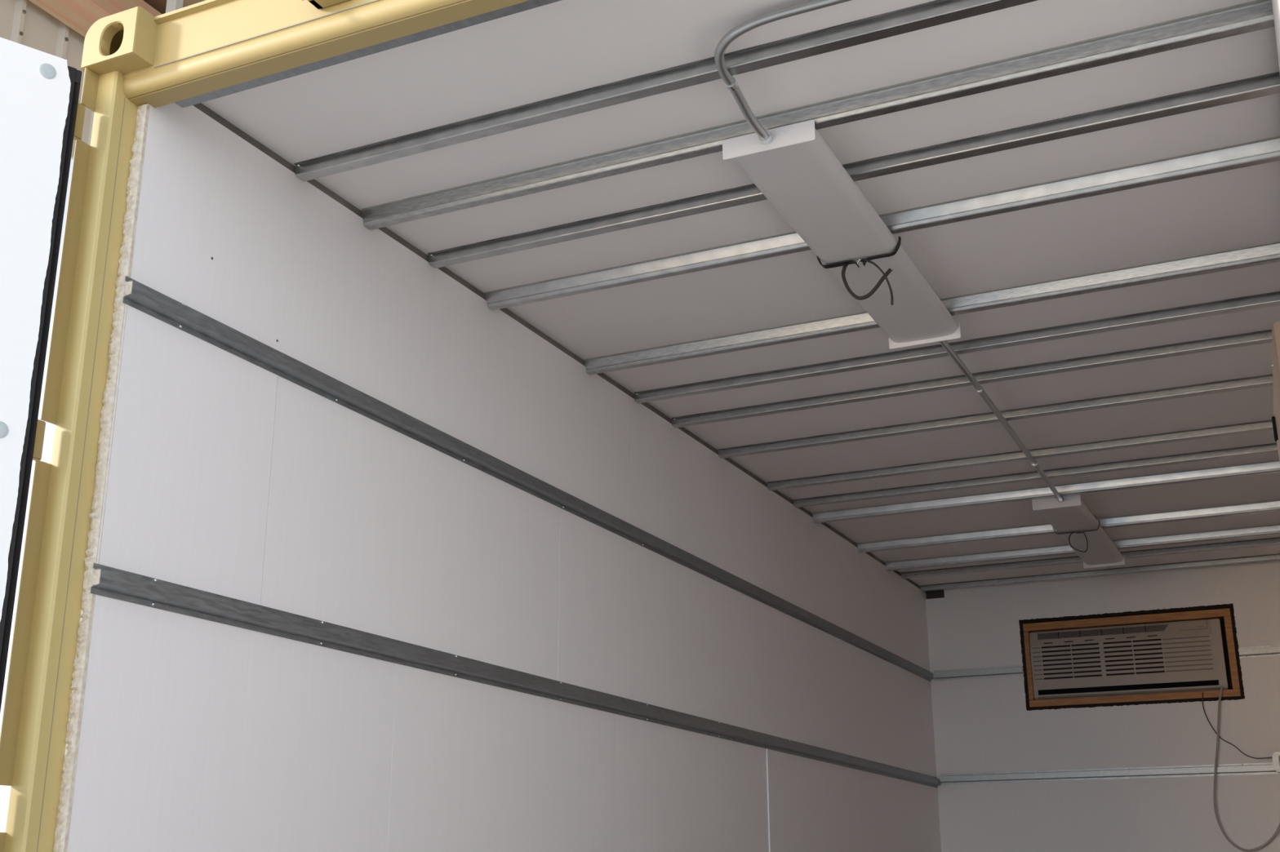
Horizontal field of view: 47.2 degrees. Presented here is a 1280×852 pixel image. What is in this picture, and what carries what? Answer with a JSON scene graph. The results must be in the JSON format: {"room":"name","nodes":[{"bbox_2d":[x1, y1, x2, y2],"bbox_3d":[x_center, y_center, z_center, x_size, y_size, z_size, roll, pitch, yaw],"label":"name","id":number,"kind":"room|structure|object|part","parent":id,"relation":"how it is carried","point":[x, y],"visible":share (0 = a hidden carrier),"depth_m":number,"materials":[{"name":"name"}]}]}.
{"room":"shipping container interior","nodes":[
{"label":"shipping container interior","id":0,"kind":"room"},
{"bbox_2d":[0,0,94,159],"bbox_3d":[-1.845,-1.166,10.976,0.060,1.040,13.500,-8,-19,24],"label":"wall","id":1,"kind":"structure","parent":0,"point":[23,22],"depth_m":8.11,"materials":[{"name":"beige metal"}]},
{"bbox_2d":[29,0,162,36],"bbox_3d":[-1.720,-1.511,10.848,0.300,0.220,13.600,-8,-19,24],"label":"roof beam","id":2,"kind":"structure","parent":1,"relation":"attached to","point":[79,15],"depth_m":8.07,"materials":[{"name":"brown wood"}]},
{"bbox_2d":[142,0,205,13],"bbox_3d":[3.591,-2.534,8.528,12.800,0.060,13.600,-8,-19,24],"label":"ceiling","id":3,"kind":"structure","parent":0,"point":[160,6],"depth_m":8.56,"materials":[{"name":"brown wood"}]},
{"bbox_2d":[165,0,183,13],"bbox_3d":[-2.533,-2.276,7.960,0.070,0.740,0.050,-8,-19,24],"label":"strut","id":4,"kind":"object","parent":3,"relation":"attached to","point":[171,5],"visible":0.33,"depth_m":7.94,"materials":[{"name":"white"}]},
{"bbox_2d":[53,102,941,851],"bbox_3d":[0.319,1.231,5.684,0.034,2.323,6.561,-8,-19,24],"label":"wall","id":5,"kind":"structure","parent":0,"point":[219,473],"depth_m":3.90,"materials":[{"name":"smooth white wall panel"},{"name":"off-white spray foam at the edge"}]},
{"bbox_2d":[0,37,85,711],"bbox_3d":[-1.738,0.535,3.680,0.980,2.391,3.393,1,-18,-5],"label":"door","id":6,"kind":"structure","parent":5,"relation":"in","point":[42,115],"depth_m":2.88,"materials":[{"name":"tan painted metal"},{"name":"smooth white panel"},{"name":"black rubber"}]},
{"bbox_2d":[0,421,8,438],"bbox_3d":[-1.208,0.006,2.758,0.033,0.033,0.003,14,-22,-38],"label":"washer","id":7,"kind":"object","parent":6,"relation":"in","point":[3,424],"depth_m":2.76,"materials":[{"name":"grey plastic"}]},
{"bbox_2d":[39,63,56,79],"bbox_3d":[-1.210,-0.726,2.990,0.033,0.033,0.003,14,-22,-38],"label":"washer","id":8,"kind":"object","parent":6,"relation":"in","point":[46,71],"depth_m":2.99,"materials":[{"name":"grey plastic"}]},
{"bbox_2d":[90,563,941,788],"bbox_3d":[0.335,1.183,5.676,0.022,0.060,6.528,-8,-19,24],"label":"channel","id":9,"kind":"object","parent":5,"relation":"attached to","point":[108,582],"visible":1,"depth_m":3.82,"materials":[{"name":"metal"}]},
{"bbox_2d":[122,275,933,681],"bbox_3d":[0.333,0.599,5.861,0.022,0.060,6.528,-8,-19,24],"label":"channel","id":10,"kind":"object","parent":5,"relation":"attached to","point":[138,295],"visible":1,"depth_m":4.05,"materials":[{"name":"metal"}]},
{"bbox_2d":[193,102,925,592],"bbox_3d":[0.306,0.106,6.066,0.056,0.082,6.525,-8,-19,24],"label":"trim","id":11,"kind":"structure","parent":5,"relation":"attached to","point":[202,108],"depth_m":4.36,"materials":[{"name":"metal"}]},
{"bbox_2d":[201,0,1279,586],"bbox_3d":[1.353,-0.052,5.613,2.280,0.030,6.495,-8,-19,24],"label":"ceiling","id":12,"kind":"structure","parent":0,"point":[562,47],"depth_m":3.98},
{"bbox_2d":[293,0,1037,182],"bbox_3d":[0.166,-0.783,3.199,2.263,0.029,0.048,-8,-19,24],"label":"channel","id":13,"kind":"object","parent":12,"relation":"attached to","point":[936,12],"visible":0.98,"depth_m":3.25,"materials":[{"name":"metal"}]},
{"bbox_2d":[714,0,851,144],"bbox_3d":[0.337,-1.623,4.547,0.811,2.536,3.500,3,-18,-11],"label":"conduit","id":14,"kind":"object","parent":12,"relation":"attached to","point":[765,136],"visible":1,"depth_m":3.05,"materials":[{"name":"silver metal"}]},
{"bbox_2d":[361,0,1275,230],"bbox_3d":[0.287,-0.699,3.441,2.263,0.043,0.048,-8,-19,24],"label":"channel","id":15,"kind":"object","parent":12,"relation":"attached to","point":[1257,15],"visible":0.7,"depth_m":3.33,"materials":[{"name":"metal"}]},
{"bbox_2d":[722,120,960,349],"bbox_3d":[0.596,-0.474,4.004,0.228,0.056,1.393,-8,-19,24],"label":"ceiling light","id":16,"kind":"object","parent":12,"relation":"attached to","point":[797,172],"visible":1,"depth_m":3.80,"materials":[{"name":"white metal"}]},
{"bbox_2d":[732,128,897,263],"bbox_3d":[0.449,-0.565,3.707,0.222,0.032,0.692,-8,-19,24],"label":"diffuser","id":17,"kind":"object","parent":16,"relation":"attached to","point":[797,172],"depth_m":3.63,"materials":[{"name":"white plastic"}]},
{"bbox_2d":[816,235,901,305],"bbox_3d":[0.597,-0.404,3.978,0.235,0.200,0.037,-8,-19,24],"label":"strap","id":18,"kind":"object","parent":16,"relation":"hanging from","point":[845,264],"visible":0.99,"depth_m":3.97,"materials":[{"name":"black rubber"}]},
{"bbox_2d":[824,241,958,342],"bbox_3d":[0.745,-0.379,4.303,0.222,0.028,0.690,-8,-19,24],"label":"diffuser","id":19,"kind":"object","parent":16,"relation":"attached to","point":[917,314],"depth_m":4.29,"materials":[{"name":"white plastic"}]},
{"bbox_2d":[427,71,1279,268],"bbox_3d":[0.423,-0.620,3.715,2.263,0.029,0.048,-8,-19,24],"label":"channel","id":20,"kind":"object","parent":12,"relation":"attached to","point":[1268,84],"visible":0.89,"depth_m":3.58,"materials":[{"name":"metal"}]},
{"bbox_2d":[484,136,1279,310],"bbox_3d":[0.558,-0.528,3.985,2.263,0.043,0.048,-8,-19,24],"label":"channel","id":21,"kind":"object","parent":12,"relation":"attached to","point":[1259,152],"visible":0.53,"depth_m":3.86,"materials":[{"name":"metal"}]},
{"bbox_2d":[583,241,1279,374],"bbox_3d":[0.838,-0.351,4.547,2.263,0.043,0.048,-8,-19,24],"label":"channel","id":22,"kind":"object","parent":12,"relation":"attached to","point":[1268,253],"visible":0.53,"depth_m":4.44,"materials":[{"name":"metal"}]},
{"bbox_2d":[633,291,1279,403],"bbox_3d":[1.005,-0.252,4.884,2.263,0.029,0.048,-8,-19,24],"label":"channel","id":23,"kind":"object","parent":12,"relation":"attached to","point":[1273,299],"visible":1,"depth_m":4.83,"materials":[{"name":"metal"}]},
{"bbox_2d":[671,329,1271,427],"bbox_3d":[1.147,-0.161,5.171,2.263,0.029,0.048,-8,-19,24],"label":"channel","id":24,"kind":"object","parent":12,"relation":"attached to","point":[1262,336],"visible":1,"depth_m":5.13,"materials":[{"name":"metal"}]},
{"bbox_2d":[717,373,1272,458],"bbox_3d":[1.348,-0.034,5.574,2.263,0.029,0.048,-8,-19,24],"label":"channel","id":25,"kind":"object","parent":12,"relation":"attached to","point":[1264,380],"visible":1,"depth_m":5.54,"materials":[{"name":"metal"}]},
{"bbox_2d":[939,340,1064,502],"bbox_3d":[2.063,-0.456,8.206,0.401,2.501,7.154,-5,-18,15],"label":"conduit","id":26,"kind":"object","parent":12,"relation":"attached to","point":[979,388],"visible":0.85,"depth_m":5.39,"materials":[{"name":"silver metal"}]},
{"bbox_2d":[766,419,1273,490],"bbox_3d":[1.592,0.121,6.066,2.263,0.029,0.048,-8,-19,24],"label":"channel","id":27,"kind":"object","parent":12,"relation":"attached to","point":[1265,425],"visible":0.99,"depth_m":6.05,"materials":[{"name":"metal"}]},
{"bbox_2d":[792,443,1278,507],"bbox_3d":[1.739,0.213,6.360,2.263,0.029,0.048,-8,-19,24],"label":"channel","id":28,"kind":"object","parent":12,"relation":"attached to","point":[1272,447],"visible":0.96,"depth_m":6.35,"materials":[{"name":"metal"}]},
{"bbox_2d":[812,460,1279,523],"bbox_3d":[1.858,0.296,6.598,2.263,0.043,0.048,-8,-19,24],"label":"channel","id":29,"kind":"object","parent":12,"relation":"attached to","point":[1268,467],"visible":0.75,"depth_m":6.59,"materials":[{"name":"metal"}]},
{"bbox_2d":[857,499,1279,552],"bbox_3d":[2.168,0.492,7.220,2.263,0.043,0.048,-8,-19,24],"label":"channel","id":30,"kind":"object","parent":12,"relation":"attached to","point":[1273,505],"visible":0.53,"depth_m":7.26,"materials":[{"name":"metal"}]},
{"bbox_2d":[1031,494,1124,568],"bbox_3d":[2.176,0.534,7.205,0.214,0.056,1.380,-8,-19,24],"label":"ceiling light","id":31,"kind":"object","parent":12,"relation":"attached to","point":[1072,515],"visible":0.98,"depth_m":7.03,"materials":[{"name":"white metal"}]},
{"bbox_2d":[1038,499,1097,532],"bbox_3d":[1.995,0.422,6.840,0.208,0.032,0.521,-8,-19,24],"label":"diffuser","id":32,"kind":"object","parent":31,"relation":"attached to","point":[1071,515],"depth_m":6.77,"materials":[{"name":"white plastic"}]},
{"bbox_2d":[1053,520,1100,552],"bbox_3d":[2.103,0.537,7.039,0.221,0.154,0.032,-8,-19,24],"label":"strap","id":33,"kind":"object","parent":31,"relation":"hanging from","point":[1083,531],"visible":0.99,"depth_m":7.03,"materials":[{"name":"black"}]},
{"bbox_2d":[1056,522,1124,564],"bbox_3d":[2.289,0.606,7.430,0.208,0.028,0.848,-8,-19,24],"label":"diffuser","id":34,"kind":"object","parent":31,"relation":"attached to","point":[1101,550],"depth_m":7.42,"materials":[{"name":"white plastic"}]},
{"bbox_2d":[884,524,1279,571],"bbox_3d":[2.390,0.632,7.666,2.263,0.043,0.048,-8,-19,24],"label":"channel","id":35,"kind":"object","parent":12,"relation":"attached to","point":[1270,530],"visible":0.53,"depth_m":7.72,"materials":[{"name":"metal"}]},
{"bbox_2d":[900,537,1279,578],"bbox_3d":[2.523,0.710,7.936,2.263,0.029,0.048,-8,-19,24],"label":"channel","id":36,"kind":"object","parent":12,"relation":"attached to","point":[1271,541],"visible":0.88,"depth_m":7.99,"materials":[{"name":"metal"}]},
{"bbox_2d":[920,553,1279,591],"bbox_3d":[2.703,0.824,8.297,2.263,0.029,0.048,-8,-19,24],"label":"channel","id":37,"kind":"object","parent":12,"relation":"attached to","point":[1269,557],"visible":1,"depth_m":8.32,"materials":[{"name":"metal"}]},
{"bbox_2d":[925,560,1279,851],"bbox_3d":[2.742,1.958,8.040,2.240,2.345,0.030,-8,-19,24],"label":"wall","id":38,"kind":"structure","parent":0,"point":[980,725],"depth_m":8.18,"materials":[{"name":"white paint"}]},
{"bbox_2d":[933,665,1023,680],"bbox_3d":[1.974,1.444,8.554,0.521,0.060,0.022,-8,-19,24],"label":"channel","id":39,"kind":"object","parent":38,"relation":"attached to","point":[1006,671],"visible":1,"depth_m":8.55,"materials":[{"name":"metal"}]},
{"bbox_2d":[939,762,1279,785],"bbox_3d":[2.741,1.902,8.028,2.217,0.060,0.022,-8,-19,24],"label":"channel","id":40,"kind":"object","parent":38,"relation":"attached to","point":[1247,769],"visible":1,"depth_m":8.09,"materials":[{"name":"metal"}]},
{"bbox_2d":[1271,751,1279,773],"bbox_3d":[3.394,1.769,7.701,0.116,0.102,0.049,-8,-19,24],"label":"junction box","id":41,"kind":"object","parent":40,"relation":"attached to","point":[1276,756],"visible":1,"depth_m":7.70,"materials":[{"name":"plastic"}]},
{"bbox_2d":[1029,618,1228,700],"bbox_3d":[2.747,1.324,8.272,1.042,0.392,0.081,-8,-19,24],"label":"air conditioner","id":42,"kind":"object","parent":38,"relation":"attached to","point":[1179,656],"visible":1,"depth_m":8.23,"materials":[{"name":"beige plastic"}]},
{"bbox_2d":[1037,624,1168,639],"bbox_3d":[2.637,1.177,8.347,0.730,0.038,0.012,-8,-19,24],"label":"outlet","id":43,"kind":"object","parent":42,"relation":"attached to","point":[1135,631],"depth_m":8.32,"materials":[{"name":"grey plastic"}]},
{"bbox_3d":[3.191,1.254,8.060,0.046,0.378,0.053,-8,-19,24],"label":"trim","id":44,"kind":"part","parent":42,"relation":"part of","materials":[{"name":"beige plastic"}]},
{"bbox_2d":[1213,685,1279,851],"bbox_3d":[3.231,1.814,7.794,0.369,0.870,0.054,-9,-20,26],"label":"power cord","id":45,"kind":"object","parent":42,"relation":"hanging from","point":[1221,686],"visible":1,"depth_m":7.81,"materials":[{"name":"grey plastic"}]},
{"bbox_2d":[1018,604,1244,711],"bbox_3d":[2.762,1.319,8.268,1.172,0.526,0.095,-8,-19,24],"label":"wooden frame","id":46,"kind":"object","parent":38,"relation":"attached to","point":[1224,612],"visible":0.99,"depth_m":8.21,"materials":[{"name":"brown wood"}]},
{"bbox_3d":[2.262,1.396,8.493,0.030,0.396,0.086,-8,-19,24],"label":"frame","id":47,"kind":"part","parent":46,"relation":"part of","materials":[{"name":"brown wood"}]},
{"bbox_3d":[2.762,1.112,8.334,1.138,0.042,0.086,-8,-19,24],"label":"frame","id":48,"kind":"part","parent":46,"relation":"part of","materials":[{"name":"brown wood"}]},
{"bbox_3d":[2.763,1.534,8.200,1.138,0.044,0.086,-8,-19,24],"label":"frame","id":49,"kind":"part","parent":46,"relation":"part of","materials":[{"name":"brown wood"}]},
{"bbox_3d":[3.258,1.250,8.043,0.040,0.396,0.086,-8,-19,24],"label":"frame","id":50,"kind":"part","parent":46,"relation":"part of","materials":[{"name":"brown wood"}]},
{"bbox_2d":[1202,693,1272,759],"bbox_3d":[3.209,1.608,7.870,0.326,0.365,0.022,-11,-20,30],"label":"wire","id":51,"kind":"object","parent":38,"relation":"hanging from","point":[1202,693],"visible":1,"depth_m":7.88,"materials":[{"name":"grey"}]},
{"bbox_2d":[1238,644,1279,658],"bbox_3d":[3.504,1.202,7.869,0.526,0.060,0.022,-8,-19,24],"label":"channel","id":52,"kind":"object","parent":38,"relation":"attached to","point":[1264,651],"visible":1,"depth_m":7.93,"materials":[{"name":"metal"}]},
{"bbox_2d":[1271,0,1279,71],"bbox_3d":[2.370,0.941,4.762,0.030,2.308,6.550,-8,-19,24],"label":"wall","id":53,"kind":"structure","parent":0,"point":[1276,3],"depth_m":2.79,"materials":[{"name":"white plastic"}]},
{"bbox_2d":[1271,321,1279,462],"bbox_3d":[1.783,-0.021,3.964,0.125,0.444,0.352,-8,-19,24],"label":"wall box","id":54,"kind":"object","parent":53,"relation":"attached to","point":[1276,326],"visible":1,"depth_m":3.85,"materials":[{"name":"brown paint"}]},
{"bbox_3d":[0.002,0.777,-0.246,48.000,0.050,48.000,-8,-19,24],"label":"ground","id":55,"kind":"structure","parent":0,"visible":0},
{"bbox_2d":[0,0,926,851],"bbox_3d":[1.338,1.104,5.212,2.425,2.574,6.771,-8,-19,24],"label":"frame","id":56,"kind":"object","parent":55,"relation":"on","point":[207,50],"visible":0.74,"depth_m":2.97,"materials":[{"name":"beige paint"}]},
{"bbox_3d":[-1.128,0.364,2.860,0.051,2.339,0.101,-8,-19,24],"label":"corner post","id":57,"kind":"part","parent":56,"relation":"part of","materials":[{"name":"yellow metal"}]}
]}

